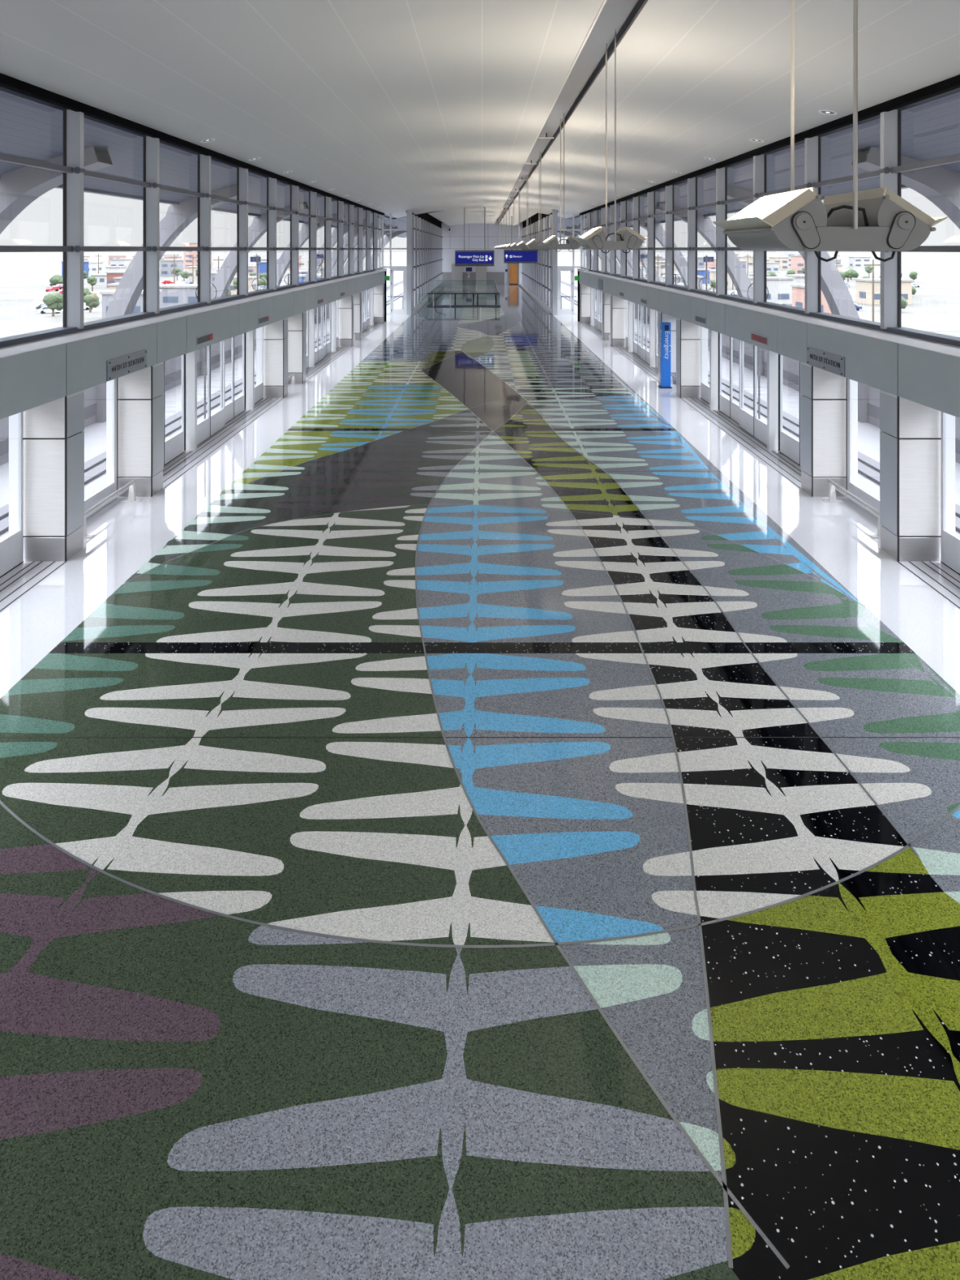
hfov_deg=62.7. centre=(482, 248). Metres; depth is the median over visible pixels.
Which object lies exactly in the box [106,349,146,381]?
station sign
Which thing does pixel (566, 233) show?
steel arch
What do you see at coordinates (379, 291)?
column
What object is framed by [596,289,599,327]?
sliding door
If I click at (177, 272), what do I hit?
tree
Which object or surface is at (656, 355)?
screen
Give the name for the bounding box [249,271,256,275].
tree
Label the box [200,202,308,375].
steel arch
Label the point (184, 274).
tree
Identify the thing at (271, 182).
window
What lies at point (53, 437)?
column
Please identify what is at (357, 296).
column
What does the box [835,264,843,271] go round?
building
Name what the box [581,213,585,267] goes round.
window
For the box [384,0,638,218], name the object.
roof
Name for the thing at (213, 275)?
building
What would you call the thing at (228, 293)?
tree
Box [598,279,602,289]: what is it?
led display
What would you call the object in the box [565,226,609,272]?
steel arch
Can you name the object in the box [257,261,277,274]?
building
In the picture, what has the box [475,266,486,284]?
portal
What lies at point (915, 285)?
car
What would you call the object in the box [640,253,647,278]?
mast
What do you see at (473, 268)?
wall
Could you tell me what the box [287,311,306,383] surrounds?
column
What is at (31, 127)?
soffit
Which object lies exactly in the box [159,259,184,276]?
building
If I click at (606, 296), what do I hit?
column
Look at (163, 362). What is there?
screen
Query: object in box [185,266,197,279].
building
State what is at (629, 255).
steel arch
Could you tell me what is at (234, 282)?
tree
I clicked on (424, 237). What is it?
wall
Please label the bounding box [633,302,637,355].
sliding door
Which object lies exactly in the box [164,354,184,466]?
screen
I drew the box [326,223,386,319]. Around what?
steel arch
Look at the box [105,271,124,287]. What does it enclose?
building
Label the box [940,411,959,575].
screen
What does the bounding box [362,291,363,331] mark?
sliding door
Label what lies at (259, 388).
screen
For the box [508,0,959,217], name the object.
ceiling
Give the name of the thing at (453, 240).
wall
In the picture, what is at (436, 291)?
glass balustrade
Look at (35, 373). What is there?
fascia beam
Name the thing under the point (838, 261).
building
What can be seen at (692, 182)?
window
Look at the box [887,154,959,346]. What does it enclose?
window
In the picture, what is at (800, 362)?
screen
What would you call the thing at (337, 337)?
screen
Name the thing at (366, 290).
sliding door
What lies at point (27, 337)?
window
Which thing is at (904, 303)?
tree
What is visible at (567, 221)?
soffit
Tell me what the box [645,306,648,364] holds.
sliding door
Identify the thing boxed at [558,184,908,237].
trim
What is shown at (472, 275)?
wall
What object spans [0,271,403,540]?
left guideway
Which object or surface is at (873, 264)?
utility pole
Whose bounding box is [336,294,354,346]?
column
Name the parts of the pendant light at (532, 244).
plate, rod, rod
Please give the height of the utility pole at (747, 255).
11.500 m
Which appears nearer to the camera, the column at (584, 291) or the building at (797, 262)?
the column at (584, 291)
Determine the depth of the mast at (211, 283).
24.30 m
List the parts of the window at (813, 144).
sill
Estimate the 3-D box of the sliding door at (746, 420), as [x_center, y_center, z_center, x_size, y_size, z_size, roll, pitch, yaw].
[6.361,3.236,18.915,0.049,2.312,1.070,0,0,0]
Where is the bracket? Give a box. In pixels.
[538,133,554,138]
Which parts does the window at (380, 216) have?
pane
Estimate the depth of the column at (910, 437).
11.10 m
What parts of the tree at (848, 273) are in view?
crown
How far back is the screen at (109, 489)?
13.86 m
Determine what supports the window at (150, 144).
in the fascia beam at (35, 373)
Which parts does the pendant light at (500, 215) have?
rod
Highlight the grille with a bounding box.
[821,111,834,114]
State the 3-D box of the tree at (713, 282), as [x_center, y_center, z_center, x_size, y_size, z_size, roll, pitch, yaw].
[69.231,11.354,236.124,2.228,4.092,2.345,0,0,0]
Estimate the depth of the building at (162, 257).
592.43 m
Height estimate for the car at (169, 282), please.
1.439 m
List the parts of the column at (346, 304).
wing panel, panel, panel, panel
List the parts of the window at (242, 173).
sill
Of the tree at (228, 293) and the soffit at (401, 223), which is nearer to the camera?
the soffit at (401, 223)
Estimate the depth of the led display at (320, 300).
28.43 m
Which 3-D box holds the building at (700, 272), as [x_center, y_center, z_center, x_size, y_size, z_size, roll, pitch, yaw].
[84.679,10.593,305.736,7.592,5.613,5.935,0,0,0]
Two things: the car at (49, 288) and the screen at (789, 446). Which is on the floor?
the screen at (789, 446)
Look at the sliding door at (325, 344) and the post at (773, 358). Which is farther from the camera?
the sliding door at (325, 344)
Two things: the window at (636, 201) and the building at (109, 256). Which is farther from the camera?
the building at (109, 256)
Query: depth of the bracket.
21.19 m
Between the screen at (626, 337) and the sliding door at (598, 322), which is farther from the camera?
the sliding door at (598, 322)
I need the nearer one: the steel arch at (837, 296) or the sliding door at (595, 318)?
the steel arch at (837, 296)
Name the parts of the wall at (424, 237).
panel, rail, rail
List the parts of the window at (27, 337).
sill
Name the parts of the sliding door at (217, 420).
kick panel, frame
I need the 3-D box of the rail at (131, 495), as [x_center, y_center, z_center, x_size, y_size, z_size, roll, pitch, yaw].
[-6.115,4.221,12.800,0.330,0.358,2.100,0,0,0]
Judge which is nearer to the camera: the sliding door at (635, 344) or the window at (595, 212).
the sliding door at (635, 344)
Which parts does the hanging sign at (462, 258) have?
rod, sign frame, rod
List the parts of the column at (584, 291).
panel, panel, panel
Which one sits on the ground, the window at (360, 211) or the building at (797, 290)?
the building at (797, 290)
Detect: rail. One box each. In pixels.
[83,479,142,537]
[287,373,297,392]
[671,373,676,392]
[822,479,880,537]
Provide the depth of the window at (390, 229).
52.65 m
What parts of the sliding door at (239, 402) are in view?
kick panel, frame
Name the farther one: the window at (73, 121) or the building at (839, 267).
the building at (839, 267)
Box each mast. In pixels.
[195,283,217,419]
[250,255,265,290]
[316,253,324,278]
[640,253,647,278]
[698,255,713,290]
[746,283,768,419]
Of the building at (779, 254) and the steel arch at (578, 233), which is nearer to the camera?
the steel arch at (578, 233)
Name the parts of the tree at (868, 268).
crown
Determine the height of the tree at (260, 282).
3.831 m
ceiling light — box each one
[200,138,214,142]
[248,157,260,160]
[703,157,715,160]
[749,138,764,142]
[817,109,837,115]
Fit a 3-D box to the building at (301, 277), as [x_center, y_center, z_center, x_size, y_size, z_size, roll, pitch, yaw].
[-47.836,10.307,220.827,7.960,6.187,7.800,0,0,0]
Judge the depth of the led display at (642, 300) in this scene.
28.44 m
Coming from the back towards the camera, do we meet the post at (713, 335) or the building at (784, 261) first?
the building at (784, 261)
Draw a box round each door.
[196,345,209,446]
[209,339,225,436]
[220,337,233,423]
[233,333,244,417]
[315,306,318,364]
[318,305,324,361]
[320,304,326,356]
[326,302,330,355]
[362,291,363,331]
[363,289,366,330]
[364,289,367,327]
[367,288,369,326]
[391,267,406,314]
[507,262,519,284]
[557,267,573,314]
[594,288,596,326]
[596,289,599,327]
[597,289,600,330]
[600,291,601,331]
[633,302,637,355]
[637,304,643,356]
[640,305,645,361]
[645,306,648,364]
[719,333,730,417]
[730,337,743,423]
[738,339,754,436]
[754,345,767,446]
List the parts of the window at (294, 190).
sill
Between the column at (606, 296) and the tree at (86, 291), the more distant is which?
the tree at (86, 291)
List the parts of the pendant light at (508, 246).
rod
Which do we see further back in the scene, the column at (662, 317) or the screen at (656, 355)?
the screen at (656, 355)
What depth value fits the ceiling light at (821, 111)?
13.74 m
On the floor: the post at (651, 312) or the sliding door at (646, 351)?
the post at (651, 312)
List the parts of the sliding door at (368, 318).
kick panel, frame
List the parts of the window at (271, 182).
sill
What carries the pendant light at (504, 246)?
hanging from the roof
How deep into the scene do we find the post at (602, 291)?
41.00 m
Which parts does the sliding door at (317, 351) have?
kick panel, frame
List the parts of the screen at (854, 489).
kick panel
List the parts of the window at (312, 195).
sill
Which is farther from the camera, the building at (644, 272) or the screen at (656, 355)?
the building at (644, 272)
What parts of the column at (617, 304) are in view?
panel, panel, panel, wing panel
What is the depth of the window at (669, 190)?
27.41 m
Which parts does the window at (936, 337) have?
sill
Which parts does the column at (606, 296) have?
panel, panel, panel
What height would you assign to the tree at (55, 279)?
4.365 m
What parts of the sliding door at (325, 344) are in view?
kick panel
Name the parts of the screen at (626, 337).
frame, kick panel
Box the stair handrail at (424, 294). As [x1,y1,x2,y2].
[413,293,424,313]
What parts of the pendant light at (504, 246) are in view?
rod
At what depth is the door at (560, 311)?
52.67 m
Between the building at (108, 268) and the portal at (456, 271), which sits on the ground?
the building at (108, 268)
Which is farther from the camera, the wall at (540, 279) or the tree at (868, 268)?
the tree at (868, 268)
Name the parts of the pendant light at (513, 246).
rod, rod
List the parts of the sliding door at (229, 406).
kick panel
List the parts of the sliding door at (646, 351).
frame, kick panel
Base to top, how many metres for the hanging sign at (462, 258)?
4.359 m
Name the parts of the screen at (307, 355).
kick panel, frame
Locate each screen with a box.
[0,411,23,577]
[81,378,116,515]
[161,361,164,466]
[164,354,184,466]
[254,326,263,404]
[306,310,308,368]
[336,299,338,347]
[625,299,627,347]
[655,310,657,368]
[700,326,709,404]
[779,354,799,465]
[800,361,802,466]
[847,378,882,515]
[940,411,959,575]
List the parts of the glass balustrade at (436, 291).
pane, handrail, handrail, pane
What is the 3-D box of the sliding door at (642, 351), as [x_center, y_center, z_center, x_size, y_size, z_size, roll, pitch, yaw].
[6.361,3.236,31.065,0.049,2.312,1.070,0,0,0]
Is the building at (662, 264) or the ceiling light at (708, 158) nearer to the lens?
the ceiling light at (708, 158)
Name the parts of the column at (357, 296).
panel, panel, panel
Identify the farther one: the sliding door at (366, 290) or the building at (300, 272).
the building at (300, 272)
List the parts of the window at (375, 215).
pane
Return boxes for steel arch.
[0,146,112,234]
[95,184,236,422]
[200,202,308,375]
[265,213,345,288]
[303,218,365,281]
[315,222,378,324]
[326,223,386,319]
[343,225,392,274]
[354,226,398,272]
[364,231,406,302]
[557,228,600,302]
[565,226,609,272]
[571,225,620,274]
[577,223,637,319]
[585,222,648,324]
[598,218,660,281]
[618,213,698,288]
[655,202,763,375]
[727,184,868,422]
[851,146,959,229]
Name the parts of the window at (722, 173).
sill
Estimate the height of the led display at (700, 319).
0.190 m
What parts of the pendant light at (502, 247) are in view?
rod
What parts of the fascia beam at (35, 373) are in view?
fascia panel, fascia panel, fascia panel, fascia panel, fascia panel, fascia panel, fascia panel, fascia panel, fascia panel, fascia panel, fascia panel, fascia panel, fascia panel, fascia panel, fascia panel, fascia panel, fascia panel, fascia panel, post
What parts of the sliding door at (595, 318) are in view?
frame, kick panel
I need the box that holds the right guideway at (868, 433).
[560,271,959,537]
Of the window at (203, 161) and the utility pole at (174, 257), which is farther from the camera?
the utility pole at (174, 257)
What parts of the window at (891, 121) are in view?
sill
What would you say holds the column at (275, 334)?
on the floor
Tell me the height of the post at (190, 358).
2.320 m
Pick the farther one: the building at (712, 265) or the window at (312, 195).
the building at (712, 265)
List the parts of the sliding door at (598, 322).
frame, kick panel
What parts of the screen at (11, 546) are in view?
kick panel, frame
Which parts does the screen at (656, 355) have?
frame, kick panel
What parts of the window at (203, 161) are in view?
sill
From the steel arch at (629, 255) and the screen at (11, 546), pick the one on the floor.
the screen at (11, 546)
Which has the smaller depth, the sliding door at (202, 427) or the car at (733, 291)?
the sliding door at (202, 427)
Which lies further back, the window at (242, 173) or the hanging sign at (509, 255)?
the hanging sign at (509, 255)
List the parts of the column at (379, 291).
panel, panel, panel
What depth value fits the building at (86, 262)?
357.62 m
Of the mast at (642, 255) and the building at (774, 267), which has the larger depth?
the building at (774, 267)
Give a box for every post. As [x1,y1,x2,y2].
[184,350,196,451]
[244,329,254,410]
[308,308,315,367]
[330,300,336,351]
[361,291,362,333]
[369,287,373,325]
[590,287,594,325]
[601,291,602,333]
[627,300,633,351]
[648,308,655,367]
[709,329,719,410]
[767,350,779,451]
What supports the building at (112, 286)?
on the ground
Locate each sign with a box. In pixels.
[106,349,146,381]
[454,207,493,266]
[503,216,537,262]
[657,322,671,388]
[806,346,844,377]
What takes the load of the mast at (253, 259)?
on the left guideway at (95, 433)
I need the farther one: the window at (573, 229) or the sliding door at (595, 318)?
the window at (573, 229)
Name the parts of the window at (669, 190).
sill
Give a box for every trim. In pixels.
[0,72,384,215]
[0,174,405,237]
[493,0,648,224]
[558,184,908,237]
[579,74,959,215]
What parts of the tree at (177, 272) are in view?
crown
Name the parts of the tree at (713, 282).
crown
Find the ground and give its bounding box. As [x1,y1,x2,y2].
[0,252,959,337]
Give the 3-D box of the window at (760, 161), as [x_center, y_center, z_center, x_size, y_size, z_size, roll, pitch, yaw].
[6.553,-0.435,19.975,0.334,3.570,2.990,0,0,0]
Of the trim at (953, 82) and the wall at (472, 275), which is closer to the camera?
the trim at (953, 82)
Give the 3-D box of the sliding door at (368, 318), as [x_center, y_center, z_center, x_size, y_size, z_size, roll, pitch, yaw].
[-6.450,3.236,44.690,0.049,2.312,0.920,0,0,0]
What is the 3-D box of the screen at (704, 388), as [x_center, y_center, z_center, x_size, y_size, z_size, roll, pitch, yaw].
[6.450,3.236,22.450,0.049,2.312,1.500,0,0,0]
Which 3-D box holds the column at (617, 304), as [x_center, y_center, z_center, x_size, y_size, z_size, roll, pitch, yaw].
[6.266,3.235,35.748,0.828,2.330,0.503,0,0,0]
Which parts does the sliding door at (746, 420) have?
frame, kick panel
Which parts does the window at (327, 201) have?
sill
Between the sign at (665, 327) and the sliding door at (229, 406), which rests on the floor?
the sign at (665, 327)
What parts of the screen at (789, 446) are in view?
frame, kick panel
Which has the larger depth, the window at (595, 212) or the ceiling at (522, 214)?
the ceiling at (522, 214)
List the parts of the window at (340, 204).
sill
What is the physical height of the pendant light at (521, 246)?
3.650 m
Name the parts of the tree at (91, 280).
crown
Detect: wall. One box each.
[405,208,445,315]
[441,219,522,284]
[462,266,475,271]
[462,272,475,284]
[518,208,558,315]
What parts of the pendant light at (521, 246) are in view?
rod, rod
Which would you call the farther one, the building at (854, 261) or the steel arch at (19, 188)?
the building at (854, 261)
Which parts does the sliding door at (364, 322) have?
kick panel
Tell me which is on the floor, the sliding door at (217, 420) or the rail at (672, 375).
the rail at (672, 375)
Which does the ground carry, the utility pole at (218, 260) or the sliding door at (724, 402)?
the utility pole at (218, 260)
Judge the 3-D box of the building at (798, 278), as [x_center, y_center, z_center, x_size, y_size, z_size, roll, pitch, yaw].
[94.013,10.455,226.202,11.253,5.890,7.800,0,0,0]
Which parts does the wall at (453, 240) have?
panel, panel, panel, panel, panel, panel, panel, panel, panel, panel, panel, panel, panel, panel, panel, panel, panel, panel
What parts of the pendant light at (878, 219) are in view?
plate, rod, plate, pivot plate, rod, pivot plate, plate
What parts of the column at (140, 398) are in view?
wing panel, panel, panel, panel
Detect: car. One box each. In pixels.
[35,303,46,309]
[37,306,62,313]
[45,286,58,291]
[84,302,93,310]
[161,280,173,284]
[257,285,266,289]
[728,289,737,295]
[854,304,862,311]
[911,283,919,287]
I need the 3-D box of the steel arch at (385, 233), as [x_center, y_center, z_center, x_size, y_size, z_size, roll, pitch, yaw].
[-9.996,5.531,70.300,5.008,15.737,0.600,0,0,0]
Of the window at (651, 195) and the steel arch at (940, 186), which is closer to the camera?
the steel arch at (940, 186)
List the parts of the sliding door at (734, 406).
kick panel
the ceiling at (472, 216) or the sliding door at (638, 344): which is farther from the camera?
the ceiling at (472, 216)
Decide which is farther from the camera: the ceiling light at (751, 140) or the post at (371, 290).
the post at (371, 290)
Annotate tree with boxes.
[42,292,62,316]
[49,274,62,284]
[84,271,87,279]
[84,287,90,296]
[84,293,99,312]
[86,275,97,291]
[173,267,181,280]
[180,271,188,280]
[225,287,231,296]
[232,278,236,288]
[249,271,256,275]
[257,273,264,277]
[257,277,266,286]
[709,280,715,292]
[766,271,777,276]
[786,269,795,274]
[839,271,845,279]
[844,269,858,279]
[844,271,850,281]
[864,266,872,276]
[901,296,907,308]
[908,271,917,282]
[911,285,916,294]
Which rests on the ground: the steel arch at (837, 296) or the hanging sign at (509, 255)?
the steel arch at (837, 296)
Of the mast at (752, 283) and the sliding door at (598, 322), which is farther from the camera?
the sliding door at (598, 322)
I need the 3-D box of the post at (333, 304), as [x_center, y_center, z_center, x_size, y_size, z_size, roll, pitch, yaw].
[-6.370,3.240,33.700,0.260,2.320,0.140,0,0,0]
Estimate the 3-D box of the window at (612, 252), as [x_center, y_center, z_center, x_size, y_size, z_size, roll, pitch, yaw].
[6.553,-0.435,40.765,0.334,3.570,2.990,0,0,0]
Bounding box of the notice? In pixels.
[466,266,471,271]
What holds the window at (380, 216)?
in the fascia beam at (35, 373)
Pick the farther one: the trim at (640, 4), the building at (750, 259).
the building at (750, 259)
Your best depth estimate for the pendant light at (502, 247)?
60.55 m
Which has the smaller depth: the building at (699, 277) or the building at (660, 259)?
the building at (699, 277)
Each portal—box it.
[451,263,462,284]
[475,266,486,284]
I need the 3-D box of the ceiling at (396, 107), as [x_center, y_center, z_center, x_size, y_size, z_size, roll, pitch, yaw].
[-2.450,-2.731,22.250,7.900,0.857,74.500,0,0,0]
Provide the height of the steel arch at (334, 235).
15.737 m
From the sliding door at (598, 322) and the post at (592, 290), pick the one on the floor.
the post at (592, 290)
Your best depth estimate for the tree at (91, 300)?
166.03 m
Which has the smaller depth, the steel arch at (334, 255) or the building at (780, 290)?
the steel arch at (334, 255)
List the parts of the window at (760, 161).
sill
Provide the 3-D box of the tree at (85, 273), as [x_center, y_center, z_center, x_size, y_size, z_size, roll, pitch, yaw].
[-165.402,11.208,326.483,3.273,4.384,3.525,0,0,0]
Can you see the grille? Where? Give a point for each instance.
(822, 112)
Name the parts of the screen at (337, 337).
kick panel, frame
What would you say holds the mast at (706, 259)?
on the right guideway at (868, 433)
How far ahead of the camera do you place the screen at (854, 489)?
13.86 m
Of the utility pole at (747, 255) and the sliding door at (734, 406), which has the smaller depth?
the sliding door at (734, 406)
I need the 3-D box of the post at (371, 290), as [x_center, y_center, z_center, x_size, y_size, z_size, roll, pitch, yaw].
[-6.370,3.240,45.350,0.260,2.320,0.140,0,0,0]
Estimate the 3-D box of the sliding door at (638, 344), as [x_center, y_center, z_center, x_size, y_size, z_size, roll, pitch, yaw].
[6.450,3.236,32.110,0.049,2.312,0.920,0,0,0]
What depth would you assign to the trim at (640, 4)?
13.46 m
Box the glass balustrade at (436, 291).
[426,280,500,306]
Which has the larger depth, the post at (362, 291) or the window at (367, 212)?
the window at (367, 212)
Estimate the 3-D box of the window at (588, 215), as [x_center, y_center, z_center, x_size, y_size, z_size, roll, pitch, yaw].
[6.553,-0.435,49.675,0.334,3.570,2.990,0,0,0]
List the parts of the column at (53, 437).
wing panel, panel, panel, panel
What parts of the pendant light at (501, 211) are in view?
rod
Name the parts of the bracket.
cross plate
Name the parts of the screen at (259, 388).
kick panel, frame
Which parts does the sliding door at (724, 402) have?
frame, kick panel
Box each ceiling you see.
[0,0,604,217]
[427,208,501,226]
[498,209,537,226]
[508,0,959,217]
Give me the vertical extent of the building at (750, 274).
4.658 m
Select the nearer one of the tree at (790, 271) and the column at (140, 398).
the column at (140, 398)
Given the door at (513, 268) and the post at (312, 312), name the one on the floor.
the post at (312, 312)
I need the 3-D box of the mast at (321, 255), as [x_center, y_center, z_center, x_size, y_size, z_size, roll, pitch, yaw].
[-8.519,2.825,42.025,0.562,5.150,0.150,0,0,0]
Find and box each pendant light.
[496,214,502,249]
[497,211,503,249]
[500,208,509,249]
[502,203,512,249]
[505,195,517,248]
[510,186,526,249]
[515,173,538,250]
[524,151,547,250]
[540,113,581,251]
[574,28,648,253]
[712,0,947,262]
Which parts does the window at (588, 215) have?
pane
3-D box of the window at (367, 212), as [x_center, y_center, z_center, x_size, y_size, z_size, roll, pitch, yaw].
[-6.553,-0.435,46.705,0.334,3.570,2.990,0,0,0]
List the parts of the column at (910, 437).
panel, panel, panel, wing panel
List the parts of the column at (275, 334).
wing panel, panel, panel, panel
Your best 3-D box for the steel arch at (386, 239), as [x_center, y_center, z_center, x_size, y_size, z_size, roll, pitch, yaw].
[-9.996,5.531,79.400,5.008,15.737,0.600,0,0,0]
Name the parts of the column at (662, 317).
panel, panel, panel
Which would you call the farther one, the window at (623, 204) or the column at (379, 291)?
the column at (379, 291)
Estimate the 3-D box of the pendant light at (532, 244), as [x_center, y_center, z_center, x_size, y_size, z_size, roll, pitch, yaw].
[1.870,-1.758,25.450,0.966,3.650,0.823,0,0,0]
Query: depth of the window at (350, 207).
39.29 m
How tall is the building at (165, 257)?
9.536 m
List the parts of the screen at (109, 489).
kick panel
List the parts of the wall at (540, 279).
rail, panel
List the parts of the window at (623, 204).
sill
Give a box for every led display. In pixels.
[195,331,213,346]
[257,314,269,324]
[317,297,323,304]
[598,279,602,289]
[640,297,646,304]
[694,314,706,324]
[751,331,768,346]
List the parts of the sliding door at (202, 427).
kick panel, frame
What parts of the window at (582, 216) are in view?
pane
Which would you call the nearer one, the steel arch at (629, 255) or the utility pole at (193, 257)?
the steel arch at (629, 255)
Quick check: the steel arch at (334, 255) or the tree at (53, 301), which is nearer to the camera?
the steel arch at (334, 255)
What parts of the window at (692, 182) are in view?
sill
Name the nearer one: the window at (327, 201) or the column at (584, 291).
the window at (327, 201)
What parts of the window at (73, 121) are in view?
sill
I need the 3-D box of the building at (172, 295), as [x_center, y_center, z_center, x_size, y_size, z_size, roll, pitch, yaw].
[-67.671,10.845,182.092,11.959,5.111,7.800,0,0,0]
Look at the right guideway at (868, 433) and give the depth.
27.73 m
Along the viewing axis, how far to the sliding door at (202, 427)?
18.17 m
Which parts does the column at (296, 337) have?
panel, panel, panel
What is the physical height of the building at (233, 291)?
5.130 m
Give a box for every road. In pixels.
[0,275,959,275]
[0,289,959,291]
[0,324,959,331]
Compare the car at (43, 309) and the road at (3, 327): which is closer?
the road at (3, 327)
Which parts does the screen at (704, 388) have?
frame, kick panel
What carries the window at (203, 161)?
in the fascia beam at (35, 373)
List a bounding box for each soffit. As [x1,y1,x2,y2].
[0,86,392,226]
[383,217,406,236]
[557,216,580,236]
[571,87,959,226]
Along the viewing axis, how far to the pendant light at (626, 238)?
11.10 m
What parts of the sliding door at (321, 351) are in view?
kick panel, frame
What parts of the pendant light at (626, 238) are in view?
plate, pivot plate, rod, rod, pivot plate, plate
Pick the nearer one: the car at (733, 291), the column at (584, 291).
the column at (584, 291)
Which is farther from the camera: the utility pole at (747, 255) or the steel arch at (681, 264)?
the utility pole at (747, 255)
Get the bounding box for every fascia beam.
[0,268,386,419]
[577,268,959,417]
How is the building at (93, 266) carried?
on the ground
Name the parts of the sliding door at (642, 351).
frame, kick panel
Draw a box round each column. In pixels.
[8,390,84,561]
[106,361,163,497]
[256,318,288,397]
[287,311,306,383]
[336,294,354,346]
[353,291,361,340]
[373,283,384,323]
[579,283,590,323]
[602,291,610,340]
[610,294,627,346]
[657,311,676,383]
[675,318,707,397]
[800,361,857,497]
[880,390,955,561]
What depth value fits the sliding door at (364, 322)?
42.62 m
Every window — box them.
[0,153,76,347]
[61,109,154,332]
[142,136,207,315]
[197,154,244,305]
[236,167,274,297]
[266,177,296,291]
[289,185,314,286]
[308,191,329,283]
[324,196,342,279]
[337,200,352,277]
[347,204,361,275]
[357,207,369,273]
[365,209,376,271]
[373,212,382,270]
[378,213,382,267]
[382,213,406,315]
[557,213,581,315]
[581,212,591,270]
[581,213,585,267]
[587,209,598,271]
[594,207,606,273]
[602,204,616,275]
[611,200,626,277]
[622,196,639,279]
[634,191,655,283]
[649,185,674,286]
[667,177,697,291]
[689,167,727,297]
[719,154,766,305]
[756,136,821,315]
[809,109,902,332]
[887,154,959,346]
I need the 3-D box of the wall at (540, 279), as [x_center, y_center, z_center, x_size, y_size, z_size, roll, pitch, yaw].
[4.500,0.550,74.750,1.200,7.700,44.500,0,0,0]
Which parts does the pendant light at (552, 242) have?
plate, pivot plate, rod, rod, pivot plate, plate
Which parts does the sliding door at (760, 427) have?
frame, kick panel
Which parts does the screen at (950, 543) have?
frame, kick panel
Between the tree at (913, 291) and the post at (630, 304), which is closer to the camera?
the post at (630, 304)
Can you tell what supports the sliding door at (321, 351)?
in the fascia beam at (35, 373)
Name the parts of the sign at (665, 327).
plate, icon panel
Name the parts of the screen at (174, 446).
kick panel, frame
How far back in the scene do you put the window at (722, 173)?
21.47 m
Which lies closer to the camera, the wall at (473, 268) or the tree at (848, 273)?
the wall at (473, 268)
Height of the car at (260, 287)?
1.439 m
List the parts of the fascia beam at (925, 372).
post, fascia panel, fascia panel, fascia panel, fascia panel, fascia panel, fascia panel, fascia panel, fascia panel, fascia panel, fascia panel, fascia panel, fascia panel, fascia panel, fascia panel, fascia panel, fascia panel, fascia panel, fascia panel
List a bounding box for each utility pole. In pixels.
[170,254,177,284]
[188,254,196,284]
[213,256,223,271]
[655,254,662,275]
[744,253,751,275]
[865,259,879,321]
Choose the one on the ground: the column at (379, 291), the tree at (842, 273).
the tree at (842, 273)
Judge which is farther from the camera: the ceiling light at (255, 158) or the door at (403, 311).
the door at (403, 311)
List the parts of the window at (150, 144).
sill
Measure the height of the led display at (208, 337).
0.190 m
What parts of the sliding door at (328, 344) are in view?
kick panel, frame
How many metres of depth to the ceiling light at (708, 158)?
20.89 m
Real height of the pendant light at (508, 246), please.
3.650 m
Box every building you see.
[61,260,89,278]
[84,255,90,260]
[88,262,103,272]
[89,274,106,285]
[99,289,162,319]
[104,266,126,274]
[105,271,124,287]
[106,283,119,290]
[107,255,126,265]
[108,258,132,270]
[113,276,122,283]
[159,254,178,266]
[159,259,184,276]
[159,284,212,307]
[163,256,182,259]
[182,242,213,269]
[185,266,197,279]
[210,271,217,284]
[229,275,259,294]
[248,265,256,274]
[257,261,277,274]
[287,255,302,269]
[298,271,307,274]
[298,274,320,282]
[306,260,324,273]
[640,265,660,279]
[655,257,665,261]
[655,261,665,279]
[661,275,703,288]
[686,257,704,268]
[697,268,712,284]
[704,258,715,269]
[708,270,729,288]
[737,256,753,266]
[739,260,746,271]
[748,273,770,276]
[748,276,794,304]
[766,262,779,272]
[768,257,789,270]
[776,251,800,267]
[785,274,804,284]
[790,255,804,274]
[790,284,849,313]
[832,259,841,264]
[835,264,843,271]
[848,256,871,267]
[853,278,913,304]
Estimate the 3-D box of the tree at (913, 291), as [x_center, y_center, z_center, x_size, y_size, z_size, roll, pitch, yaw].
[117.937,11.581,218.807,4.466,3.639,4.087,0,0,0]
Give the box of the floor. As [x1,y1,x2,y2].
[0,284,959,1279]
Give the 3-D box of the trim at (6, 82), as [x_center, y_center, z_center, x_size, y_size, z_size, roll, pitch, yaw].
[-6.405,-2.252,18.150,0.130,0.135,66.300,0,0,0]
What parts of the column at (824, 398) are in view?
panel, panel, panel, wing panel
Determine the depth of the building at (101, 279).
288.31 m
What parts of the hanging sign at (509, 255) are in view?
rod, sign frame, rod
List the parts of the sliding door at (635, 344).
frame, kick panel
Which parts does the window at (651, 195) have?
sill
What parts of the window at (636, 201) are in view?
sill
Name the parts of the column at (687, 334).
panel, panel, panel, wing panel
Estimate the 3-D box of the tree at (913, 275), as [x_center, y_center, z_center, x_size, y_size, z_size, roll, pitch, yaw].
[173.185,11.174,316.421,3.333,4.452,3.589,0,0,0]
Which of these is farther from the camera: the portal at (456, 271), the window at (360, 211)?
the portal at (456, 271)
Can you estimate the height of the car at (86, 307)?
1.439 m
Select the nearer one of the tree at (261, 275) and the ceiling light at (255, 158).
the ceiling light at (255, 158)

